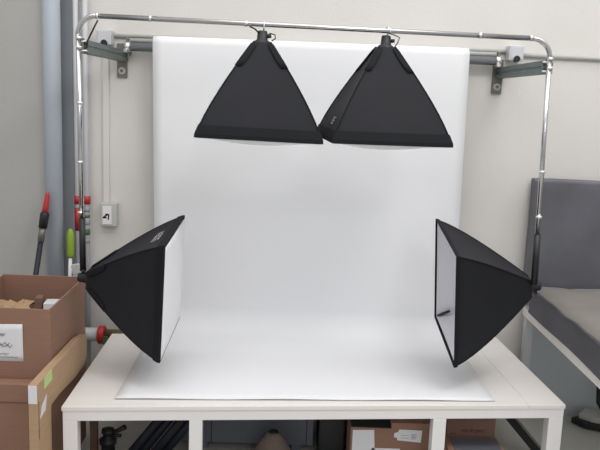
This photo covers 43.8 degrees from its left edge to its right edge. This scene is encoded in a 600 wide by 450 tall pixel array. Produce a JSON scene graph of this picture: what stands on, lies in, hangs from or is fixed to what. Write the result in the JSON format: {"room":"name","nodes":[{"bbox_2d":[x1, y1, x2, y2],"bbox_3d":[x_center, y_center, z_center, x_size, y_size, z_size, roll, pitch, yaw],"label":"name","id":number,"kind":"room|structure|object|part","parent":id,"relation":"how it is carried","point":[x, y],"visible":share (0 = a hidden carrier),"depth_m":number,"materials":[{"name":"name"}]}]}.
{"room":"studio","nodes":[
{"label":"studio","id":0,"kind":"room"},
{"bbox_2d":[0,0,46,275],"bbox_3d":[-2.163,-0.643,3.532,1.955,3.000,0.100,2,10,0],"label":"wall","id":1,"kind":"structure","parent":0,"point":[22,166],"depth_m":3.52,"materials":[{"name":"grey paint"}]},
{"bbox_2d":[41,0,63,275],"bbox_3d":[-1.157,-0.596,3.485,0.082,3.000,0.082,2,10,0],"label":"drain pipe","id":2,"kind":"object","parent":1,"relation":"attached to","point":[51,24],"visible":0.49,"depth_m":3.48,"materials":[{"name":"grey plastic"}]},
{"bbox_2d":[78,0,599,371],"bbox_3d":[0.058,-0.578,3.656,6.400,3.000,0.120,2,10,0],"label":"wall","id":3,"kind":"structure","parent":0,"point":[503,131],"depth_m":3.59,"materials":[{"name":"paint"}]},
{"bbox_2d":[60,0,75,275],"bbox_3d":[-1.107,-0.607,3.564,0.060,3.000,0.050,2,10,0],"label":"trim","id":4,"kind":"structure","parent":3,"relation":"attached to","point":[66,18],"depth_m":3.56,"materials":[{"name":"grey paint"}]},
{"bbox_2d":[72,0,79,262],"bbox_3d":[-1.067,-0.604,3.554,0.036,3.000,0.036,2,10,0],"label":"riser pipe","id":5,"kind":"object","parent":3,"relation":"attached to","point":[74,2],"visible":0.53,"depth_m":3.58,"materials":[{"name":"grey plastic"}]},
{"bbox_2d":[82,0,90,370],"bbox_3d":[-1.022,-0.602,3.555,0.036,3.000,0.036,2,10,0],"label":"riser pipe","id":6,"kind":"object","parent":3,"relation":"attached to","point":[87,199],"visible":0.71,"depth_m":3.60,"materials":[{"name":"grey metal"}]},
{"bbox_2d":[102,58,109,201],"bbox_3d":[-0.936,-0.483,3.603,0.030,0.750,0.014,2,10,0],"label":"conduit","id":7,"kind":"object","parent":3,"relation":"attached to","point":[105,62],"visible":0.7,"depth_m":3.60,"materials":[{"name":"paint"}]},
{"bbox_2d":[97,29,114,45],"bbox_3d":[-0.914,-0.877,3.504,0.068,0.077,0.079,2,10,0],"label":"junction box","id":8,"kind":"object","parent":3,"relation":"attached to","point":[104,36],"visible":0.84,"depth_m":3.47,"materials":[{"name":"grey plastic"}]},
{"bbox_2d":[100,202,118,226],"bbox_3d":[-0.935,-0.053,3.658,0.080,0.115,0.050,2,10,0],"label":"light switch","id":9,"kind":"object","parent":3,"relation":"attached to","point":[109,211],"visible":1,"depth_m":3.64,"materials":[{"name":"grey plastic"}]},
{"bbox_2d":[114,33,506,52],"bbox_3d":[0.049,-0.861,3.536,1.864,0.021,0.018,2,10,0],"label":"conduit","id":10,"kind":"object","parent":3,"relation":"attached to","point":[115,35],"visible":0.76,"depth_m":3.53,"materials":[{"name":"grey metal"}]},
{"bbox_2d":[75,13,553,284],"bbox_3d":[0.047,-0.337,3.269,1.863,1.009,0.723,2,10,0],"label":"frame","id":11,"kind":"object","parent":3,"relation":"attached to","point":[82,234],"depth_m":2.87,"materials":[{"name":"silver metal"}]},
{"bbox_3d":[-0.858,-0.372,2.909,0.027,0.723,0.020,2,10,0],"label":"post","id":12,"kind":"part","parent":11,"relation":"part of","materials":[{"name":"silver metal"}]},
{"bbox_2d":[86,20,97,47],"bbox_3d":[-0.795,-0.729,2.846,0.058,0.105,0.014,6,10,22],"label":"cable","id":13,"kind":"object","parent":11,"relation":"attached to","point":[97,20],"visible":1,"depth_m":2.84,"materials":[{"name":"black plastic"}]},
{"bbox_3d":[-0.845,-0.726,3.214,0.052,0.160,0.701,2,10,0],"label":"wall bracket","id":14,"kind":"part","parent":11,"relation":"part of","materials":[{"name":"grey metal"}]},
{"bbox_3d":[-0.839,-0.745,3.208,0.042,0.049,0.682,2,10,0],"label":"arm","id":15,"kind":"part","parent":11,"relation":"part of","materials":[{"name":"metal"}]},
{"bbox_2d":[118,67,125,73],"bbox_3d":[-0.849,-0.735,3.553,0.034,0.034,0.005,2,10,0],"label":"washer","id":16,"kind":"object","parent":11,"relation":"in","point":[121,70],"depth_m":3.55,"materials":[{"name":"metal"}]},
{"bbox_3d":[-0.847,-0.783,3.554,0.048,0.160,0.012,2,10,0],"label":"wall plate","id":17,"kind":"part","parent":11,"relation":"part of","materials":[{"name":"metal"}]},
{"bbox_2d":[77,215,184,362],"bbox_3d":[-0.693,0.235,3.010,0.401,0.506,0.506,2,10,1],"label":"softbox","id":18,"kind":"object","parent":11,"relation":"attached to","point":[138,285],"visible":1,"depth_m":2.87,"materials":[{"name":"black fabric"}]},
{"bbox_2d":[77,269,86,283],"bbox_3d":[-0.860,0.212,3.001,0.066,0.070,0.068,2,10,0],"label":"socket","id":19,"kind":"object","parent":18,"relation":"attached to","point":[81,277],"depth_m":2.98,"materials":[{"name":"black plastic"}]},
{"bbox_2d":[161,218,184,357],"bbox_3d":[-0.503,0.243,3.006,0.014,0.448,0.448,5,15,-1],"label":"diffuser","id":20,"kind":"object","parent":18,"relation":"attached to","point":[171,274],"depth_m":2.91,"materials":[{"name":"white fabric"}]},
{"bbox_2d":[194,21,322,145],"bbox_3d":[-0.154,-0.547,2.883,0.468,0.472,0.468,3,11,-5],"label":"softbox","id":21,"kind":"object","parent":11,"relation":"hanging from","point":[259,102],"visible":1,"depth_m":2.73,"materials":[{"name":"black fabric"}]},
{"bbox_2d":[254,30,270,42],"bbox_3d":[-0.144,-0.709,2.853,0.069,0.068,0.068,2,10,0],"label":"socket","id":22,"kind":"object","parent":21,"relation":"attached to","point":[262,36],"depth_m":2.83,"materials":[{"name":"black plastic"}]},
{"bbox_2d":[206,138,319,145],"bbox_3d":[-0.168,-0.331,2.923,0.448,0.031,0.448,3,11,-5],"label":"diffuser","id":23,"kind":"object","parent":21,"relation":"attached to","point":[249,141],"depth_m":2.71,"materials":[{"name":"white fabric"}]},
{"bbox_2d":[123,37,501,68],"bbox_3d":[0.062,-0.809,3.505,1.761,0.075,0.100,2,10,0],"label":"tube","id":24,"kind":"object","parent":11,"relation":"attached to","point":[131,44],"visible":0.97,"depth_m":3.48,"materials":[{"name":"silver metal"}]},
{"bbox_3d":[0.063,-0.832,3.493,1.720,0.019,0.019,2,10,0],"label":"rod","id":25,"kind":"part","parent":24,"relation":"part of","materials":[{"name":"grey plastic"}]},
{"bbox_2d":[318,26,452,149],"bbox_3d":[0.322,-0.531,2.897,0.452,0.471,0.452,1,11,-7],"label":"softbox","id":26,"kind":"object","parent":11,"relation":"hanging from","point":[383,105],"visible":0.99,"depth_m":2.76,"materials":[{"name":"black fabric"}]},
{"bbox_2d":[378,35,394,46],"bbox_3d":[0.330,-0.694,2.866,0.066,0.068,0.065,2,10,0],"label":"socket","id":27,"kind":"object","parent":26,"relation":"attached to","point":[386,40],"depth_m":2.85,"materials":[{"name":"black plastic"}]},
{"bbox_2d":[343,144,447,149],"bbox_3d":[0.312,-0.315,2.937,0.433,0.031,0.433,1,11,-7],"label":"diffuser","id":28,"kind":"object","parent":26,"relation":"attached to","point":[369,146],"depth_m":2.74,"materials":[{"name":"white fabric"}]},
{"bbox_2d":[434,219,541,367],"bbox_3d":[0.782,0.274,3.075,0.413,0.529,0.531,2,10,0],"label":"softbox","id":29,"kind":"object","parent":11,"relation":"attached to","point":[478,291],"visible":0.99,"depth_m":2.96,"materials":[{"name":"black fabric"}]},
{"bbox_3d":[0.639,0.395,3.327,0.011,0.046,0.067,-7,13,-43],"label":"rod","id":30,"kind":"part","parent":29,"relation":"part of","materials":[{"name":"black plastic"}]},
{"bbox_2d":[530,279,541,294],"bbox_3d":[0.955,0.253,3.067,0.069,0.067,0.067,2,10,0],"label":"socket","id":31,"kind":"object","parent":29,"relation":"attached to","point":[535,288],"depth_m":3.05,"materials":[{"name":"black plastic"}]},
{"bbox_3d":[0.953,-0.296,2.923,0.035,0.697,0.020,2,10,0],"label":"post","id":32,"kind":"part","parent":11,"relation":"part of","materials":[{"name":"silver metal"}]},
{"bbox_2d":[505,45,523,61],"bbox_3d":[1.013,-0.805,3.517,0.068,0.077,0.079,2,10,0],"label":"junction box","id":33,"kind":"object","parent":3,"relation":"attached to","point":[515,53],"visible":1,"depth_m":3.48,"materials":[{"name":"grey plastic"}]},
{"bbox_2d":[491,59,552,93],"bbox_3d":[0.948,-0.651,3.228,0.057,0.160,0.701,2,10,0],"label":"wall bracket","id":34,"kind":"object","parent":3,"relation":"attached to","point":[538,67],"visible":0.91,"depth_m":3.26,"materials":[{"name":"metal"}]},
{"bbox_2d":[493,83,500,90],"bbox_3d":[0.942,-0.660,3.567,0.034,0.034,0.005,2,10,0],"label":"washer","id":35,"kind":"object","parent":34,"relation":"in","point":[496,86],"depth_m":3.57,"materials":[{"name":"metal"}]},
{"bbox_3d":[0.944,-0.709,3.567,0.048,0.160,0.012,2,10,0],"label":"wall plate","id":36,"kind":"part","parent":34,"relation":"part of","materials":[{"name":"metal"}]},
{"bbox_3d":[0.957,-0.667,3.222,0.042,0.049,0.682,2,10,0],"label":"arm","id":37,"kind":"part","parent":34,"relation":"part of","materials":[{"name":"metal"}]},
{"bbox_2d":[523,53,599,60],"bbox_3d":[1.856,-0.772,3.551,1.622,0.033,0.020,2,10,0],"label":"conduit","id":38,"kind":"object","parent":3,"relation":"attached to","point":[530,55],"visible":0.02,"depth_m":3.54,"materials":[{"name":"grey plastic"}]},
{"bbox_2d":[81,416,599,449],"bbox_3d":[0.000,1.451,0.946,6.400,0.100,6.100,2,10,0],"label":"floor","id":39,"kind":"structure","parent":0,"point":[573,436],"depth_m":3.49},
{"bbox_2d":[33,192,49,274],"bbox_3d":[-1.260,0.383,3.499,0.041,1.064,0.220,9,12,34],"label":"brush","id":40,"kind":"object","parent":39,"relation":"on","point":[44,215],"visible":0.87,"depth_m":3.49,"materials":[{"name":"black plastic"}]},
{"bbox_2d":[0,365,85,449],"bbox_3d":[-1.224,0.765,3.070,0.541,0.452,0.531,2,10,0],"label":"storage box","id":41,"kind":"object","parent":39,"relation":"on","point":[14,406],"visible":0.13,"depth_m":2.81,"materials":[{"name":"brown cardboard"}]},
{"bbox_3d":[-1.217,0.578,3.039,0.541,0.072,0.531,2,10,0],"label":"lid","id":42,"kind":"part","parent":41,"relation":"part of","materials":[{"name":"brown cardboard"}]},
{"bbox_2d":[0,274,84,378],"bbox_3d":[-1.115,0.399,3.026,0.356,0.288,0.467,2,10,0],"label":"open box","id":43,"kind":"object","parent":41,"relation":"on","point":[30,339],"visible":0.81,"depth_m":2.82,"materials":[{"name":"brown cardboard"}]},
{"bbox_2d":[0,299,34,308],"bbox_3d":[-1.181,0.349,3.051,0.181,0.036,0.301,2,10,0],"label":"paper","id":44,"kind":"object","parent":43,"relation":"in","point":[23,303],"visible":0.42,"depth_m":3.14,"materials":[{"name":"beige paper"}]},
{"bbox_3d":[-1.118,0.465,3.040,0.336,0.139,0.442,2,10,0],"label":"block","id":45,"kind":"object","parent":43,"relation":"in","visible":0},
{"bbox_2d":[35,295,44,308],"bbox_3d":[-1.089,0.339,3.121,0.029,0.084,0.062,1,10,-8],"label":"carton","id":46,"kind":"object","parent":45,"relation":"on","point":[39,299],"visible":0.53,"depth_m":3.09,"materials":[{"name":"brown cardboard"}]},
{"bbox_2d":[43,299,58,308],"bbox_3d":[-1.036,0.350,3.123,0.061,0.064,0.077,1,10,-7],"label":"carton","id":47,"kind":"object","parent":45,"relation":"on","point":[48,303],"visible":0.27,"depth_m":3.09,"materials":[{"name":"white cardboard"}]},
{"bbox_2d":[28,334,86,449],"bbox_3d":[-0.929,0.762,2.905,0.032,0.535,0.606,2,10,0],"label":"carton","id":48,"kind":"object","parent":39,"relation":"on","point":[43,390],"visible":1,"depth_m":2.71,"materials":[{"name":"beige cardboard"}]},
{"bbox_2d":[67,229,73,275],"bbox_3d":[-1.115,0.461,3.598,0.035,0.886,0.118,2,10,0],"label":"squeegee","id":49,"kind":"object","parent":39,"relation":"on","point":[70,235],"visible":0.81,"depth_m":3.57,"materials":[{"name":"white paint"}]},
{"bbox_2d":[71,263,80,276],"bbox_3d":[-1.077,0.540,3.606,0.047,0.727,0.024,2,10,0],"label":"bracket","id":50,"kind":"object","parent":39,"relation":"on","point":[75,267],"visible":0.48,"depth_m":3.54,"materials":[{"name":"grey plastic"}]},
{"bbox_2d":[85,325,123,344],"bbox_3d":[-0.840,0.543,3.663,0.610,0.090,0.090,2,10,0],"label":"pipe","id":51,"kind":"object","parent":50,"relation":"attached to","point":[101,334],"visible":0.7,"depth_m":3.63,"materials":[{"name":"grey plastic"}]},
{"bbox_2d":[90,421,98,449],"bbox_3d":[-0.877,0.838,3.175,0.032,0.300,0.020,2,10,0],"label":"strip","id":52,"kind":"object","parent":39,"relation":"on","point":[93,424],"visible":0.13,"depth_m":3.18,"materials":[{"name":"brown wood"}]},
{"bbox_2d":[99,424,126,449],"bbox_3d":[-0.803,0.914,3.132,0.122,0.169,0.109,11,13,44],"label":"camera tripod","id":53,"kind":"object","parent":39,"relation":"on","point":[108,441],"visible":1,"depth_m":3.11,"materials":[{"name":"black plastic"}]},
{"bbox_3d":[-0.769,0.881,3.124,0.041,0.018,0.015,3,10,7],"label":"lock knob","id":54,"kind":"part","parent":53,"relation":"part of","materials":[{"name":"black plastic"}]},
{"bbox_3d":[-0.761,0.856,3.120,0.071,0.048,0.021,3,10,6],"label":"handle","id":55,"kind":"part","parent":53,"relation":"part of","materials":[{"name":"black plastic"}]},
{"bbox_2d":[128,420,163,449],"bbox_3d":[-0.628,0.862,3.169,0.260,0.263,0.038,-4,11,-31],"label":"stand","id":56,"kind":"object","parent":39,"relation":"on","point":[151,428],"visible":0.48,"depth_m":3.15,"materials":[{"name":"black metal"}]},
{"bbox_2d":[140,420,173,449],"bbox_3d":[-0.581,0.859,3.194,0.260,0.263,0.038,-4,11,-31],"label":"stand","id":57,"kind":"object","parent":39,"relation":"on","point":[165,424],"visible":0.48,"depth_m":3.17,"materials":[{"name":"black metal"}]},
{"bbox_2d":[151,420,186,449],"bbox_3d":[-0.534,0.865,3.169,0.260,0.263,0.038,-4,11,-31],"label":"stand","id":58,"kind":"object","parent":39,"relation":"on","point":[173,429],"visible":0.48,"depth_m":3.15,"materials":[{"name":"black metal"}]},
{"bbox_2d":[163,420,188,449],"bbox_3d":[-0.487,0.863,3.194,0.260,0.263,0.038,-4,11,-31],"label":"stand","id":59,"kind":"object","parent":39,"relation":"on","point":[184,429],"visible":0.38,"depth_m":3.17,"materials":[{"name":"black metal"}]},
{"bbox_2d":[174,419,313,449],"bbox_3d":[-0.247,0.857,3.385,0.615,0.240,0.232,2,10,0],"label":"drawer unit","id":60,"kind":"object","parent":39,"relation":"on","point":[296,433],"visible":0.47,"depth_m":3.28,"materials":[{"name":"grey painted metal"}]},
{"bbox_2d":[254,429,290,449],"bbox_3d":[-0.114,0.940,3.142,0.224,0.167,0.224,2,10,0],"label":"cone","id":61,"kind":"object","parent":39,"relation":"on","point":[273,439],"visible":1,"depth_m":3.10,"materials":[{"name":"brown metal"}]},
{"bbox_2d":[61,334,565,449],"bbox_3d":[0.048,0.806,3.273,1.944,0.400,0.870,1,10,-6],"label":"table","id":62,"kind":"object","parent":39,"relation":"on","point":[517,392],"visible":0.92,"depth_m":2.87,"materials":[{"name":"white laminate"}]},
{"bbox_3d":[-0.849,0.883,2.781,0.053,0.344,0.053,2,10,0],"label":"leg","id":63,"kind":"part","parent":62,"relation":"part of","materials":[{"name":"white paint"}]},
{"bbox_3d":[-0.396,0.892,2.828,0.050,0.344,0.053,2,10,0],"label":"leg","id":64,"kind":"part","parent":62,"relation":"part of","materials":[{"name":"white paint"}]},
{"bbox_2d":[115,36,495,400],"bbox_3d":[0.042,-0.091,3.159,1.498,1.398,0.970,2,10,0],"label":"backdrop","id":65,"kind":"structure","parent":62,"relation":"on","point":[308,271],"depth_m":3.55,"materials":[{"name":"white paper"}]},
{"bbox_3d":[0.082,0.715,2.834,1.910,0.039,0.027,1,10,-6],"label":"rail","id":66,"kind":"part","parent":62,"relation":"part of","materials":[{"name":"white paint"}]},
{"bbox_3d":[0.531,0.912,2.924,0.053,0.344,0.049,1,10,-6],"label":"leg","id":67,"kind":"part","parent":62,"relation":"part of","materials":[{"name":"white paint"}]},
{"bbox_3d":[0.995,0.921,2.972,0.059,0.344,0.049,1,10,-6],"label":"leg","id":68,"kind":"part","parent":62,"relation":"part of","materials":[{"name":"white paint"}]},
{"bbox_2d":[316,419,345,449],"bbox_3d":[0.138,0.864,3.372,0.115,0.260,0.320,2,10,0],"label":"case","id":69,"kind":"object","parent":39,"relation":"on","point":[330,433],"visible":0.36,"depth_m":3.22,"materials":[{"name":"black plastic"}]},
{"bbox_2d":[344,419,429,449],"bbox_3d":[0.377,0.885,3.182,0.348,0.300,0.303,2,10,0],"label":"box","id":70,"kind":"object","parent":39,"relation":"on","point":[360,434],"visible":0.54,"depth_m":3.03,"materials":[{"name":"brown cardboard"}]},
{"bbox_2d":[444,434,504,449],"bbox_3d":[0.695,0.953,3.144,0.231,0.201,0.400,2,10,0],"label":"cardboard box","id":71,"kind":"object","parent":39,"relation":"on","point":[451,442],"visible":0.27,"depth_m":3.00,"materials":[{"name":"grey cardboard"}]},
{"bbox_2d":[445,418,495,436],"bbox_3d":[0.699,0.797,3.170,0.198,0.098,0.257,2,10,0],"label":"printed box","id":72,"kind":"object","parent":71,"relation":"on","point":[478,427],"visible":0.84,"depth_m":3.05,"materials":[{"name":"brown cardboard"}]},
{"bbox_2d":[505,418,540,449],"bbox_3d":[0.963,0.890,3.349,0.255,0.271,0.027,4,10,8],"label":"bar","id":73,"kind":"object","parent":39,"relation":"on","point":[515,423],"visible":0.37,"depth_m":3.34,"materials":[{"name":"black metal"}]},
{"bbox_2d":[520,306,599,415],"bbox_3d":[1.657,0.802,3.180,1.106,0.560,1.220,2,10,0],"label":"bench","id":74,"kind":"object","parent":39,"relation":"on","point":[543,354],"visible":0.45,"depth_m":3.75,"materials":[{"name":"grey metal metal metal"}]},
{"bbox_3d":[1.130,0.708,3.752,0.040,0.516,0.040,2,10,0],"label":"leg","id":75,"kind":"part","parent":74,"relation":"part of","materials":[{"name":"grey metal"}]},
{"bbox_2d":[523,178,599,288],"bbox_3d":[1.649,0.065,3.609,1.080,0.539,0.136,2,10,0],"label":"cushion","id":76,"kind":"object","parent":74,"relation":"on","point":[569,257],"visible":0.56,"depth_m":3.55,"materials":[{"name":"grey fabric"}]},
{"bbox_2d":[528,287,599,379],"bbox_3d":[1.633,0.466,3.060,1.087,0.137,1.080,2,10,0],"label":"seat cushion","id":77,"kind":"object","parent":74,"relation":"on","point":[572,316],"visible":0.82,"depth_m":3.17,"materials":[{"name":"grey fabric"}]},
{"bbox_3d":[1.635,0.406,3.049,1.060,0.013,1.066,2,10,0],"label":"panel","id":78,"kind":"part","parent":77,"relation":"part of","materials":[{"name":"beige fabric"}]},
{"bbox_2d":[571,386,599,430],"bbox_3d":[1.527,0.809,3.632,0.323,0.379,0.205,10,12,39],"label":"chair base","id":79,"kind":"object","parent":39,"relation":"on","point":[588,418],"depth_m":3.67,"materials":[{"name":"black plastic"}]},
{"bbox_3d":[1.498,0.772,3.704,0.032,0.332,0.156,1,10,-4],"label":"handle","id":80,"kind":"part","parent":79,"relation":"part of","materials":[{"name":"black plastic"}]}
]}

